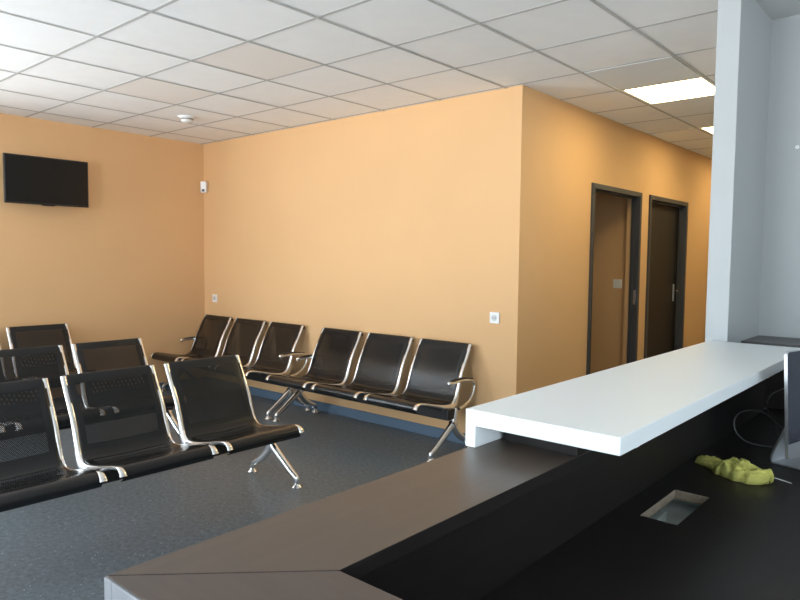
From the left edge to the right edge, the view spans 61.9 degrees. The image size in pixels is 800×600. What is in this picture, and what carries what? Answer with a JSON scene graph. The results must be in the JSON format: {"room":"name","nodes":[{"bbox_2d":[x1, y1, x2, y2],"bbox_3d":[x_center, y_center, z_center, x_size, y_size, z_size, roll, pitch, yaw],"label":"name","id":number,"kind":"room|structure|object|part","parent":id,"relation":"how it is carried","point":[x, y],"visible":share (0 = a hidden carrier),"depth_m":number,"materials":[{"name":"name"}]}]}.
{"room":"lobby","nodes":[
{"label":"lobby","id":0,"kind":"room"},
{"bbox_2d":[0,112,204,403],"bbox_3d":[-4.651,-0.296,4.806,0.120,2.790,7.550,4,5,41],"label":"wall","id":1,"kind":"structure","parent":0,"point":[129,264],"depth_m":6.69,"materials":[{"name":"orange paint"}]},
{"bbox_2d":[3,153,88,207],"bbox_3d":[-3.264,-1.080,6.131,0.159,0.439,0.728,4,5,41],"label":"television","id":2,"kind":"object","parent":1,"relation":"attached to","point":[44,181],"visible":1,"depth_m":6.06,"materials":[{"name":"black plastic"}]},
{"bbox_2d":[55,377,204,398],"bbox_3d":[-3.374,0.982,6.270,0.012,0.085,3.530,4,5,41],"label":"baseboard","id":3,"kind":"structure","parent":1,"relation":"attached to","point":[160,384],"depth_m":7.24,"materials":[{"name":"blue plastic"}]},
{"bbox_2d":[0,385,465,599],"bbox_3d":[1.074,1.275,3.779,10.250,0.100,13.240,4,5,41],"label":"floor","id":4,"kind":"structure","parent":0,"point":[62,548],"depth_m":3.95,"materials":[{"name":"grey carpet"}]},
{"bbox_2d":[0,323,90,401],"bbox_3d":[-3.464,0.670,5.499,0.691,0.802,1.913,4,5,41],"label":"seating","id":5,"kind":"object","parent":4,"relation":"on","point":[15,336],"visible":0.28,"depth_m":6.08,"materials":[{"name":"black metal"}]},
{"bbox_3d":[-3.243,0.502,5.724,0.668,0.488,0.037,4,5,41],"label":"rail","id":6,"kind":"part","parent":5,"relation":"part of","materials":[{"name":"silver metal"}]},
{"bbox_3d":[-2.910,0.482,6.105,0.668,0.488,0.037,4,5,41],"label":"rail","id":7,"kind":"part","parent":5,"relation":"part of","materials":[{"name":"silver metal"}]},
{"bbox_2d":[0,338,187,439],"bbox_3d":[-2.357,0.747,4.437,0.691,0.802,1.913,4,5,41],"label":"seating","id":8,"kind":"object","parent":4,"relation":"on","point":[79,349],"visible":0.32,"depth_m":4.72,"materials":[{"name":"black metal"}]},
{"bbox_3d":[-2.196,0.583,4.591,0.668,0.488,0.037,4,5,41],"label":"rail","id":9,"kind":"part","parent":8,"relation":"part of","materials":[{"name":"silver metal"}]},
{"bbox_3d":[-2.135,0.580,4.662,0.668,0.488,0.037,4,5,41],"label":"rail","id":10,"kind":"part","parent":8,"relation":"part of","materials":[{"name":"silver metal"}]},
{"bbox_3d":[-1.802,0.559,5.043,0.668,0.488,0.037,4,5,41],"label":"rail","id":11,"kind":"part","parent":8,"relation":"part of","materials":[{"name":"silver metal"}]},
{"bbox_2d":[0,354,303,511],"bbox_3d":[-1.388,0.809,3.602,0.691,0.802,1.913,4,5,41],"label":"seating","id":12,"kind":"object","parent":4,"relation":"on","point":[91,473],"visible":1,"depth_m":3.63,"materials":[{"name":"black metal"}]},
{"bbox_3d":[-1.623,0.669,3.305,0.668,0.488,0.037,4,5,41],"label":"rail","id":13,"kind":"part","parent":12,"relation":"part of","materials":[{"name":"silver metal"}]},
{"bbox_3d":[-1.561,0.665,3.375,0.668,0.488,0.037,4,5,41],"label":"rail","id":14,"kind":"part","parent":12,"relation":"part of","materials":[{"name":"silver metal"}]},
{"bbox_3d":[-1.228,0.645,3.756,0.668,0.488,0.037,4,5,41],"label":"rail","id":15,"kind":"part","parent":12,"relation":"part of","materials":[{"name":"silver metal"}]},
{"bbox_3d":[-1.167,0.641,3.827,0.668,0.488,0.037,4,5,41],"label":"rail","id":16,"kind":"part","parent":12,"relation":"part of","materials":[{"name":"silver metal"}]},
{"bbox_3d":[-0.834,0.621,4.208,0.668,0.488,0.037,4,5,41],"label":"rail","id":17,"kind":"part","parent":12,"relation":"part of","materials":[{"name":"silver metal"}]},
{"bbox_2d":[150,314,310,419],"bbox_3d":[-1.728,0.615,6.680,1.868,0.802,0.706,4,5,41],"label":"seating","id":18,"kind":"object","parent":4,"relation":"on","point":[283,367],"visible":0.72,"depth_m":6.67,"materials":[{"name":"black metal"}]},
{"bbox_3d":[-2.391,0.418,7.224,0.037,0.488,0.668,4,5,41],"label":"rail","id":19,"kind":"part","parent":18,"relation":"part of","materials":[{"name":"silver metal"}]},
{"bbox_3d":[-2.275,0.530,7.400,0.026,0.236,0.334,4,5,41],"label":"armrest","id":20,"kind":"part","parent":18,"relation":"part of","materials":[{"name":"silver metal"}]},
{"bbox_3d":[-2.028,0.442,6.909,0.037,0.488,0.668,4,5,41],"label":"rail","id":21,"kind":"part","parent":18,"relation":"part of","materials":[{"name":"silver metal"}]},
{"bbox_3d":[-1.950,0.447,6.840,0.037,0.488,0.668,4,5,41],"label":"rail","id":22,"kind":"part","parent":18,"relation":"part of","materials":[{"name":"silver metal"}]},
{"bbox_3d":[-1.587,0.470,6.525,0.037,0.488,0.668,4,5,41],"label":"rail","id":23,"kind":"part","parent":18,"relation":"part of","materials":[{"name":"silver metal"}]},
{"bbox_3d":[-1.509,0.475,6.457,0.037,0.488,0.668,4,5,41],"label":"rail","id":24,"kind":"part","parent":18,"relation":"part of","materials":[{"name":"silver metal"}]},
{"bbox_3d":[-1.146,0.498,6.142,0.037,0.488,0.668,4,5,41],"label":"rail","id":25,"kind":"part","parent":18,"relation":"part of","materials":[{"name":"silver metal"}]},
{"bbox_3d":[-0.996,0.612,6.289,0.026,0.236,0.334,4,5,41],"label":"armrest","id":26,"kind":"part","parent":18,"relation":"part of","materials":[{"name":"silver metal"}]},
{"bbox_2d":[265,327,475,461],"bbox_3d":[-0.307,0.706,5.445,1.808,0.802,0.706,4,5,41],"label":"seating","id":27,"kind":"object","parent":4,"relation":"on","point":[389,397],"visible":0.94,"depth_m":5.38,"materials":[{"name":"black metal"}]},
{"bbox_3d":[-0.925,0.512,5.949,0.037,0.488,0.668,4,5,41],"label":"rail","id":28,"kind":"part","parent":27,"relation":"part of","materials":[{"name":"silver metal"}]},
{"bbox_3d":[-0.562,0.536,5.634,0.037,0.488,0.668,4,5,41],"label":"rail","id":29,"kind":"part","parent":27,"relation":"part of","materials":[{"name":"silver metal"}]},
{"bbox_3d":[-0.484,0.541,5.566,0.037,0.488,0.668,4,5,41],"label":"rail","id":30,"kind":"part","parent":27,"relation":"part of","materials":[{"name":"silver metal"}]},
{"bbox_3d":[-0.121,0.564,5.251,0.037,0.488,0.668,4,5,41],"label":"rail","id":31,"kind":"part","parent":27,"relation":"part of","materials":[{"name":"silver metal"}]},
{"bbox_3d":[-0.043,0.569,5.183,0.037,0.488,0.668,4,5,41],"label":"rail","id":32,"kind":"part","parent":27,"relation":"part of","materials":[{"name":"silver metal"}]},
{"bbox_3d":[0.320,0.592,4.867,0.037,0.488,0.668,4,5,41],"label":"rail","id":33,"kind":"part","parent":27,"relation":"part of","materials":[{"name":"silver metal"}]},
{"bbox_3d":[0.402,0.874,4.946,0.040,0.139,0.058,4,5,41],"label":"leg","id":34,"kind":"part","parent":27,"relation":"part of","materials":[{"name":"silver metal"}]},
{"bbox_3d":[0.470,0.706,5.014,0.026,0.236,0.334,4,5,41],"label":"armrest","id":35,"kind":"part","parent":27,"relation":"part of","materials":[{"name":"silver metal"}]},
{"bbox_2d":[104,379,765,599],"bbox_3d":[1.260,0.844,1.582,1.791,1.035,3.109,4,5,41],"label":"reception desk","id":36,"kind":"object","parent":4,"relation":"on","point":[461,524],"depth_m":1.29,"materials":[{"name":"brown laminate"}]},
{"bbox_3d":[0.524,0.834,2.083,0.023,0.979,2.896,4,5,41],"label":"panel","id":37,"kind":"part","parent":36,"relation":"part of","materials":[{"name":"grey"}]},
{"bbox_3d":[0.255,0.934,0.414,1.768,0.979,0.023,4,5,41],"label":"panel","id":38,"kind":"part","parent":36,"relation":"part of","materials":[{"name":"grey"}]},
{"bbox_3d":[0.779,0.847,2.126,0.020,0.953,2.923,4,5,41],"label":"panel","id":39,"kind":"part","parent":36,"relation":"part of","materials":[{"name":"laminate"}]},
{"bbox_2d":[465,340,799,455],"bbox_3d":[0.964,0.287,2.278,0.397,0.094,1.982,4,5,41],"label":"countertop","id":40,"kind":"structure","parent":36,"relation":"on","point":[617,410],"depth_m":1.80,"materials":[{"name":"white laminate"}]},
{"bbox_2d":[479,408,799,599],"bbox_3d":[1.194,0.965,2.006,0.775,0.740,3.279,4,5,41],"label":"countertop","id":41,"kind":"structure","parent":4,"relation":"on","point":[695,533],"depth_m":1.67,"materials":[{"name":"laminate"}]},
{"bbox_2d":[650,499,699,524],"bbox_3d":[0.781,0.640,1.919,0.157,0.032,0.445,4,5,41],"label":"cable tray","id":42,"kind":"object","parent":41,"relation":"on","point":[673,511],"depth_m":2.03,"materials":[{"name":"metal"}]},
{"bbox_2d":[695,455,773,484],"bbox_3d":[1.111,0.551,2.230,0.132,0.058,0.272,-1,4,-23],"label":"cleaning cloth","id":43,"kind":"object","parent":41,"relation":"on","point":[741,470],"visible":1,"depth_m":2.17,"materials":[{"name":"yellow fabric"}]},
{"bbox_2d":[733,410,782,447],"bbox_3d":[1.400,0.484,2.532,0.126,0.156,0.516,4,5,41],"label":"power cable","id":44,"kind":"object","parent":41,"relation":"on","point":[739,436],"visible":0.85,"depth_m":2.45,"materials":[{"name":"grey plastic"}]},
{"bbox_2d":[767,388,783,435],"bbox_3d":[1.597,0.459,2.777,0.343,0.176,0.033,-3,5,-43],"label":"cable","id":45,"kind":"object","parent":41,"relation":"on","point":[782,388],"visible":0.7,"depth_m":2.69,"materials":[{"name":"grey plastic"}]},
{"bbox_2d":[770,349,799,469],"bbox_3d":[1.415,0.366,2.335,0.490,0.420,0.134,-2,4,-35],"label":"monitor","id":46,"kind":"object","parent":41,"relation":"on","point":[786,452],"visible":1,"depth_m":2.17,"materials":[{"name":"grey plastic"}]},
{"bbox_2d":[741,335,799,409],"bbox_3d":[2.014,0.366,3.207,0.618,0.315,0.350,4,5,41],"label":"base cabinet","id":47,"kind":"object","parent":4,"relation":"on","point":[774,383],"visible":0.39,"depth_m":3.19,"materials":[{"name":"grey"}]},
{"bbox_3d":[1.792,0.378,3.180,0.296,0.280,0.017,4,5,41],"label":"door","id":48,"kind":"part","parent":47,"relation":"part of","materials":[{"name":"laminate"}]},
{"bbox_2d":[203,85,530,432],"bbox_3d":[-0.631,-0.342,6.231,4.070,2.790,0.120,4,5,41],"label":"wall","id":49,"kind":"structure","parent":0,"point":[410,221],"depth_m":5.67,"materials":[{"name":"orange paint"}]},
{"bbox_2d":[200,181,207,192],"bbox_3d":[-2.170,-1.252,7.396,0.068,0.124,0.066,1,4,6],"label":"sensor","id":50,"kind":"object","parent":49,"relation":"attached to","point":[204,184],"visible":1,"depth_m":7.37,"materials":[{"name":"white plastic"}]},
{"bbox_2d":[212,294,216,301],"bbox_3d":[-2.057,-0.019,7.399,0.084,0.084,0.020,4,5,41],"label":"wall socket","id":51,"kind":"object","parent":49,"relation":"attached to","point":[214,297],"visible":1,"depth_m":7.40,"materials":[{"name":"white plastic"}]},
{"bbox_2d":[205,378,465,443],"bbox_3d":[-0.684,1.010,6.261,4.058,0.085,0.012,4,5,41],"label":"baseboard","id":52,"kind":"structure","parent":49,"relation":"attached to","point":[401,424],"depth_m":5.89,"materials":[{"name":"blue plastic"}]},
{"bbox_2d":[490,312,499,323],"bbox_3d":[0.706,0.134,4.996,0.084,0.084,0.020,4,5,41],"label":"wall socket","id":53,"kind":"object","parent":49,"relation":"attached to","point":[494,316],"visible":1,"depth_m":4.99,"materials":[{"name":"white plastic"}]},
{"bbox_2d":[0,0,799,158],"bbox_3d":[1.103,-1.530,3.606,10.250,0.140,13.240,4,5,41],"label":"ceiling","id":54,"kind":"structure","parent":0,"point":[238,67],"depth_m":4.15,"materials":[{"name":"tile"}]},
{"bbox_2d":[177,115,195,123],"bbox_3d":[-1.905,-1.609,5.961,0.156,0.056,0.156,4,5,41],"label":"smoke detector","id":55,"kind":"object","parent":54,"relation":"attached to","point":[187,119],"visible":1,"depth_m":5.92,"materials":[{"name":"white plastic"}]},
{"bbox_2d":[585,56,701,89],"bbox_3d":[1.627,-1.512,4.462,0.572,0.014,0.572,4,5,41],"label":"grille panel","id":56,"kind":"object","parent":54,"relation":"attached to","point":[667,69],"visible":0.93,"depth_m":4.43,"materials":[{"name":"white"}]},
{"bbox_2d":[621,77,714,103],"bbox_3d":[2.022,-1.539,4.914,0.576,0.012,0.576,4,5,41],"label":"led panel","id":57,"kind":"object","parent":54,"relation":"attached to","point":[696,87],"visible":0.71,"depth_m":4.91,"materials":[{"name":"white plastic"}]},
{"bbox_2d":[700,127,712,134],"bbox_3d":[3.204,-1.611,6.269,0.576,0.012,0.576,4,5,41],"label":"led panel","id":58,"kind":"object","parent":54,"relation":"attached to","point":[707,129],"visible":0.21,"depth_m":6.31,"materials":[{"name":"white plastic"}]},
{"bbox_2d":[703,127,712,132],"bbox_3d":[3.204,-1.611,6.269,0.540,0.008,0.540,4,5,41],"label":"diffuser","id":59,"kind":"object","parent":58,"relation":"attached to","point":[708,129],"depth_m":6.31,"materials":[{"name":"white plastic"}]},
{"bbox_2d":[590,192,626,373],"bbox_3d":[0.719,-0.354,6.646,2.340,2.790,2.280,4,5,41],"label":"wall","id":60,"kind":"structure","parent":0,"point":[610,225],"depth_m":6.81,"materials":[{"name":"orange paint"}]},
{"bbox_2d":[613,279,621,287],"bbox_3d":[2.196,-0.164,6.739,0.090,0.090,0.015,4,5,41],"label":"light switch","id":61,"kind":"object","parent":60,"relation":"attached to","point":[617,283],"visible":1,"depth_m":6.73,"materials":[{"name":"white plastic"}]},
{"bbox_2d":[524,88,711,391],"bbox_3d":[2.753,-0.362,7.109,0.120,2.790,5.650,4,5,41],"label":"wall","id":62,"kind":"structure","parent":0,"point":[572,147],"depth_m":5.56,"materials":[{"name":"orange paint"}]},
{"bbox_2d":[586,183,642,374],"bbox_3d":[1.959,0.030,6.168,0.083,2.108,1.090,4,5,41],"label":"door frame","id":63,"kind":"structure","parent":62,"relation":"in","point":[636,210],"depth_m":6.49,"materials":[{"name":"grey metal"}]},
{"bbox_3d":[2.292,-0.025,6.537,0.024,0.140,0.002,4,5,41],"label":"strike plate","id":64,"kind":"part","parent":63,"relation":"part of","materials":[{"name":"silver metal"}]},
{"bbox_2d":[644,195,688,358],"bbox_3d":[2.812,-0.024,7.184,0.133,2.108,1.135,4,5,41],"label":"door","id":65,"kind":"structure","parent":62,"relation":"in","point":[667,218],"depth_m":7.30,"materials":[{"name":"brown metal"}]},
{"bbox_2d":[705,0,771,342],"bbox_3d":[3.680,-0.261,5.628,0.100,2.790,6.670,4,5,41],"label":"column","id":66,"kind":"structure","parent":0,"point":[744,29],"depth_m":3.13,"materials":[{"name":"grey paint"}]},
{"bbox_2d":[758,15,799,408],"bbox_3d":[3.552,-0.047,2.158,4.276,2.790,0.120,4,5,41],"label":"wall","id":67,"kind":"structure","parent":0,"point":[779,309],"depth_m":3.43,"materials":[{"name":"grey paint"}]}
]}

